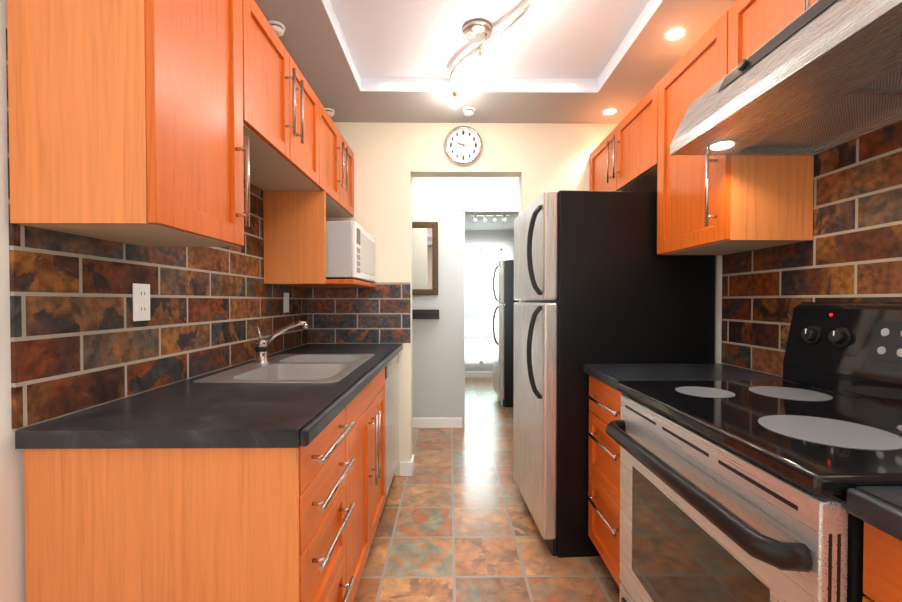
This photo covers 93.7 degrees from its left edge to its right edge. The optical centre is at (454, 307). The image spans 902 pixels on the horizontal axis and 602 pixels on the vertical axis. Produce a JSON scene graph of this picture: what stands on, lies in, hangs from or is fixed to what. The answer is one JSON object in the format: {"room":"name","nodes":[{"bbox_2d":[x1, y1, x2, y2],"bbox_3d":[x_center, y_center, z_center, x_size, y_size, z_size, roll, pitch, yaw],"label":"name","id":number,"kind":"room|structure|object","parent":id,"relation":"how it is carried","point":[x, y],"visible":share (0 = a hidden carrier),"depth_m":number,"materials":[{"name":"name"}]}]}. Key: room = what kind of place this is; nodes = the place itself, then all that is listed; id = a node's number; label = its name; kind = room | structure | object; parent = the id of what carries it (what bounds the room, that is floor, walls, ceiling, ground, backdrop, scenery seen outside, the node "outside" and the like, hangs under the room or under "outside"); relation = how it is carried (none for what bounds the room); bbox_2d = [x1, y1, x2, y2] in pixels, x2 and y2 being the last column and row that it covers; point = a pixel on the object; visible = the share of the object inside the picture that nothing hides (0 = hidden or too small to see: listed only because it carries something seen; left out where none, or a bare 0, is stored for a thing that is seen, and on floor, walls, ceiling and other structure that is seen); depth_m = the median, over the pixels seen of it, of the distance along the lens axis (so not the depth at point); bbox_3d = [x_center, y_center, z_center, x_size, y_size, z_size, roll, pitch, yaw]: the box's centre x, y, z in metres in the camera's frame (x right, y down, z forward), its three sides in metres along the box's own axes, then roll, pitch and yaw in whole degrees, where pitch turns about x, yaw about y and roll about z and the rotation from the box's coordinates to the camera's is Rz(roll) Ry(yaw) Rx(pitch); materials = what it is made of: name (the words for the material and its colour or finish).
{"room":"kitchen","nodes":[
{"label":"kitchen","id":0,"kind":"room"},
{"bbox_2d":[0,0,306,601],"bbox_3d":[-1.030,-0.106,0.643,0.110,2.590,4.730,0,1,-1],"label":"wall","id":1,"kind":"structure","parent":0,"point":[75,337],"depth_m":1.17,"materials":[{"name":"brown tile"}]},
{"bbox_2d":[7,0,250,246],"bbox_3d":[-0.818,-0.563,1.127,0.316,0.910,0.406,0,1,-1],"label":"upper cabinet","id":2,"kind":"object","parent":1,"relation":"attached to","point":[159,123],"depth_m":0.93,"materials":[{"name":"brown wood"}]},
{"bbox_2d":[133,283,149,320],"bbox_3d":[-0.979,-0.015,1.326,0.007,0.116,0.072,0,1,-1],"label":"electrical outlet plate","id":3,"kind":"object","parent":1,"relation":"attached to","point":[141,302],"depth_m":1.32,"materials":[{"name":"white plastic"}]},
{"bbox_2d":[251,0,294,283],"bbox_3d":[-0.823,-0.568,1.492,0.316,0.910,0.447,0,1,-1],"label":"upper cabinet","id":4,"kind":"object","parent":1,"relation":"attached to","point":[272,66],"depth_m":1.68,"materials":[{"name":"brown wood"}]},
{"bbox_2d":[284,293,288,312],"bbox_3d":[-0.992,-0.029,2.500,0.008,0.116,0.072,0,1,-1],"label":"electrical outlet plate","id":5,"kind":"object","parent":1,"relation":"attached to","point":[286,295],"depth_m":2.49,"materials":[{"name":"white plastic"}]},
{"bbox_2d":[295,64,322,283],"bbox_3d":[-0.827,-0.574,1.908,0.316,0.910,0.384,0,1,-1],"label":"upper cabinet","id":6,"kind":"object","parent":1,"relation":"attached to","point":[308,108],"depth_m":2.14,"materials":[{"name":"brown wood"}]},
{"bbox_2d":[275,107,342,287],"bbox_3d":[-0.832,-0.580,2.292,0.316,0.910,0.384,0,1,-1],"label":"upper cabinet","id":7,"kind":"object","parent":1,"relation":"attached to","point":[332,137],"depth_m":2.36,"materials":[{"name":"brown wood"}]},
{"bbox_2d":[343,138,358,287],"bbox_3d":[-0.836,-0.586,2.676,0.316,0.910,0.384,0,1,-1],"label":"upper cabinet","id":8,"kind":"object","parent":1,"relation":"attached to","point":[348,155],"depth_m":2.70,"materials":[{"name":"brown wood"}]},
{"bbox_2d":[326,221,374,281],"bbox_3d":[-0.750,-0.311,2.548,0.445,0.305,0.591,0,1,-1],"label":"microwave","id":9,"kind":"object","parent":8,"relation":"in","point":[350,249],"visible":0.56,"depth_m":2.26,"materials":[{"name":"white plastic"}]},
{"bbox_2d":[307,122,617,475],"bbox_3d":[0.114,-0.140,2.951,2.450,2.590,0.140,0,1,-1],"label":"wall","id":10,"kind":"structure","parent":0,"point":[391,160],"depth_m":2.88,"materials":[{"name":"beige paint"}]},
{"bbox_2d":[444,126,482,164],"bbox_3d":[0.059,-1.093,2.857,0.264,0.264,0.034,0,1,-1],"label":"clock","id":11,"kind":"object","parent":10,"relation":"attached to","point":[463,145],"visible":1,"depth_m":2.85,"materials":[{"name":"silver metal"}]},
{"bbox_2d":[412,177,518,427],"bbox_3d":[0.226,-0.156,4.036,4.900,2.590,0.112,0,1,-1],"label":"wall","id":12,"kind":"structure","parent":0,"point":[447,204],"depth_m":3.96,"materials":[{"name":"grey paint"}]},
{"bbox_2d":[412,222,437,294],"bbox_3d":[-0.398,-0.457,3.964,0.490,0.685,0.030,0,1,-1],"label":"mirror","id":13,"kind":"object","parent":12,"relation":"attached to","point":[424,258],"visible":0.6,"depth_m":3.97,"materials":[{"name":"brown wood"}]},
{"bbox_2d":[412,309,438,318],"bbox_3d":[-0.392,0.066,3.930,0.500,0.090,0.113,0,1,-1],"label":"shelf","id":14,"kind":"object","parent":12,"relation":"attached to","point":[425,313],"visible":0.48,"depth_m":3.91,"materials":[{"name":"black wood"}]},
{"bbox_2d":[412,418,461,427],"bbox_3d":[-1.026,1.093,3.989,2.195,0.095,0.014,0,1,-1],"label":"baseboard","id":15,"kind":"structure","parent":12,"relation":"attached to","point":[416,422],"depth_m":3.99,"materials":[{"name":"white wood"}]},
{"bbox_2d":[353,378,619,601],"bbox_3d":[0.241,1.208,2.762,4.900,0.100,8.900,0,1,-1],"label":"floor","id":16,"kind":"structure","parent":0,"point":[456,523],"depth_m":2.16,"materials":[{"name":"tile"}]},
{"bbox_2d":[24,392,367,601],"bbox_3d":[-0.649,0.747,1.221,0.656,0.868,0.512,0,1,-1],"label":"base cabinet","id":17,"kind":"object","parent":16,"relation":"on","point":[300,524],"depth_m":0.96,"materials":[{"name":"brown wood"}]},
{"bbox_2d":[15,344,402,448],"bbox_3d":[-0.664,0.281,1.909,0.648,0.040,1.932,0,1,-1],"label":"countertop","id":18,"kind":"structure","parent":17,"relation":"on","point":[188,413],"depth_m":1.07,"materials":[{"name":"black stone"}]},
{"bbox_2d":[193,321,374,382],"bbox_3d":[-0.679,0.244,1.888,0.514,0.366,0.794,0,1,-1],"label":"sink","id":19,"kind":"object","parent":18,"relation":"in","point":[303,368],"visible":0.5,"depth_m":1.92,"materials":[{"name":"silver metal"}]},
{"bbox_2d":[361,368,385,553],"bbox_3d":[-0.656,0.738,1.847,0.656,0.868,0.881,0,1,-1],"label":"base cabinet","id":20,"kind":"object","parent":16,"relation":"on","point":[375,389],"depth_m":1.93,"materials":[{"name":"brown wood"}]},
{"bbox_2d":[379,353,398,520],"bbox_3d":[-0.682,0.728,2.591,0.622,0.866,0.593,0,1,-1],"label":"dishwasher","id":21,"kind":"object","parent":16,"relation":"on","point":[391,413],"visible":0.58,"depth_m":2.53,"materials":[{"name":"white plastic"}]},
{"bbox_2d":[492,260,517,406],"bbox_3d":[0.795,0.288,5.080,0.740,1.672,0.650,0,1,-1],"label":"refrigerator","id":22,"kind":"object","parent":16,"relation":"on","point":[503,328],"visible":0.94,"depth_m":4.76,"materials":[{"name":"black"}]},
{"bbox_2d":[585,375,622,587],"bbox_3d":[0.909,0.740,1.717,0.658,0.867,0.482,0,1,-1],"label":"base cabinet","id":23,"kind":"object","parent":16,"relation":"on","point":[603,496],"visible":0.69,"depth_m":1.76,"materials":[{"name":"orange wood"}]},
{"bbox_2d":[583,364,809,393],"bbox_3d":[0.917,0.283,1.710,0.648,0.040,0.482,0,1,-1],"label":"countertop","id":24,"kind":"structure","parent":23,"relation":"on","point":[611,375],"depth_m":1.71,"materials":[{"name":"black stone"}]},
{"bbox_2d":[513,190,715,557],"bbox_3d":[0.784,0.303,2.327,0.897,1.722,0.739,0,1,-1],"label":"fridge","id":25,"kind":"object","parent":16,"relation":"on","point":[598,279],"visible":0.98,"depth_m":1.97,"materials":[{"name":"black metal"}]},
{"bbox_2d":[606,302,901,601],"bbox_3d":[0.875,0.585,1.070,0.746,1.195,0.800,0,1,-1],"label":"stove","id":26,"kind":"object","parent":16,"relation":"on","point":[732,491],"visible":0.98,"depth_m":0.99,"materials":[{"name":"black metal"}]},
{"bbox_2d":[862,522,901,601],"bbox_3d":[0.926,0.761,0.300,0.658,0.868,0.738,0,1,-1],"label":"base cabinet","id":27,"kind":"object","parent":16,"relation":"on","point":[882,566],"visible":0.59,"depth_m":0.57,"materials":[{"name":"orange wood"}]},
{"bbox_2d":[846,486,901,540],"bbox_3d":[0.936,0.309,-0.015,0.648,0.040,1.356,0,1,-1],"label":"countertop","id":28,"kind":"structure","parent":27,"relation":"on","point":[879,507],"depth_m":0.62,"materials":[{"name":"black stone"}]},
{"bbox_2d":[465,214,518,371],"bbox_3d":[0.361,-0.176,5.394,2.300,2.590,2.600,0,1,-1],"label":"wall","id":29,"kind":"structure","parent":0,"point":[488,232],"depth_m":6.58,"materials":[{"name":"grey paint"}]},
{"bbox_2d":[465,372,492,377],"bbox_3d":[0.338,1.054,6.605,2.040,0.095,0.014,0,1,-1],"label":"baseboard","id":30,"kind":"structure","parent":29,"relation":"attached to","point":[467,374],"depth_m":6.60,"materials":[{"name":"white wood"}]},
{"bbox_2d":[465,248,501,363],"bbox_3d":[0.407,-0.019,6.627,0.680,1.800,0.060,0,1,-1],"label":"window","id":31,"kind":"structure","parent":29,"relation":"in","point":[479,264],"depth_m":6.63,"materials":[{"name":"white glass"}]},
{"bbox_2d":[471,214,511,220],"bbox_3d":[0.462,-1.127,5.291,0.500,0.075,0.027,0,1,-1],"label":"light","id":32,"kind":"object","parent":29,"relation":"attached to","point":[494,215],"visible":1,"depth_m":5.28,"materials":[{"name":"silver metal"}]},
{"bbox_2d":[254,0,735,123],"bbox_3d":[0.241,-1.342,2.725,4.900,0.180,8.900,0,1,-1],"label":"ceiling","id":33,"kind":"structure","parent":0,"point":[552,61],"depth_m":2.17,"materials":[{"name":"white paint"}]},
{"bbox_2d":[268,20,284,36],"bbox_3d":[-0.789,-1.224,1.865,0.080,0.030,0.080,0,1,-1],"label":"smoke detector","id":34,"kind":"object","parent":33,"relation":"attached to","point":[278,28],"visible":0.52,"depth_m":1.84,"materials":[{"name":"white plastic"}]},
{"bbox_2d":[325,108,334,116],"bbox_3d":[-0.804,-1.236,2.690,0.080,0.030,0.080,0,1,-1],"label":"smoke detector","id":35,"kind":"object","parent":33,"relation":"attached to","point":[330,112],"visible":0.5,"depth_m":2.67,"materials":[{"name":"white plastic"}]},
{"bbox_2d":[463,107,474,115],"bbox_3d":[0.092,-1.236,2.675,0.080,0.030,0.080,0,1,-1],"label":"smoke detector","id":36,"kind":"object","parent":33,"relation":"attached to","point":[468,111],"visible":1,"depth_m":2.65,"materials":[{"name":"white plastic"}]},
{"bbox_2d":[450,0,547,107],"bbox_3d":[0.167,-1.239,1.819,0.376,0.159,1.360,0,1,-1],"label":"track light","id":37,"kind":"object","parent":33,"relation":"attached to","point":[477,30],"visible":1,"depth_m":1.99,"materials":[{"name":"silver metal"}]},
{"bbox_2d":[602,108,617,114],"bbox_3d":[0.991,-1.249,2.700,0.096,0.004,0.096,0,1,-1],"label":"recessed light","id":38,"kind":"object","parent":33,"relation":"in","point":[610,111],"visible":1,"depth_m":2.70,"materials":[{"name":"white plastic"}]},
{"bbox_2d":[664,27,686,40],"bbox_3d":[1.000,-1.238,1.915,0.096,0.004,0.096,0,1,-1],"label":"recessed light","id":39,"kind":"object","parent":33,"relation":"in","point":[676,33],"visible":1,"depth_m":1.91,"materials":[{"name":"white plastic"}]},
{"bbox_2d":[715,121,901,408],"bbox_3d":[1.310,-0.106,0.670,0.110,2.590,4.730,0,1,-1],"label":"wall","id":40,"kind":"structure","parent":0,"point":[851,251],"depth_m":1.41,"materials":[{"name":"brown"}]},
{"bbox_2d":[589,130,612,190],"bbox_3d":[1.075,-0.645,2.653,0.306,0.790,0.471,0,1,-1],"label":"upper cabinet","id":41,"kind":"object","parent":40,"relation":"attached to","point":[601,158],"depth_m":2.65,"materials":[{"name":"brown wood"}]},
{"bbox_2d":[613,89,652,191],"bbox_3d":[1.080,-0.638,2.150,0.306,0.790,0.535,0,1,-1],"label":"upper cabinet","id":42,"kind":"object","parent":40,"relation":"attached to","point":[633,136],"depth_m":2.22,"materials":[{"name":"brown wood"}]},
{"bbox_2d":[653,30,762,254],"bbox_3d":[1.085,-0.631,1.700,0.306,0.790,0.488,0,1,-1],"label":"upper cabinet","id":43,"kind":"object","parent":40,"relation":"attached to","point":[680,182],"depth_m":1.77,"materials":[{"name":"brown wood"}]},
{"bbox_2d":[709,0,817,247],"bbox_3d":[1.090,-0.625,1.281,0.306,0.790,0.473,0,1,-1],"label":"upper cabinet","id":44,"kind":"object","parent":40,"relation":"attached to","point":[718,204],"depth_m":1.46,"materials":[{"name":"brown wood"}]},
{"bbox_2d":[670,0,901,155],"bbox_3d":[0.997,-0.599,1.054,0.503,0.176,0.800,0,1,-1],"label":"range hood","id":45,"kind":"object","parent":40,"relation":"attached to","point":[818,77],"visible":1,"depth_m":1.06,"materials":[{"name":"silver metal"}]}
]}

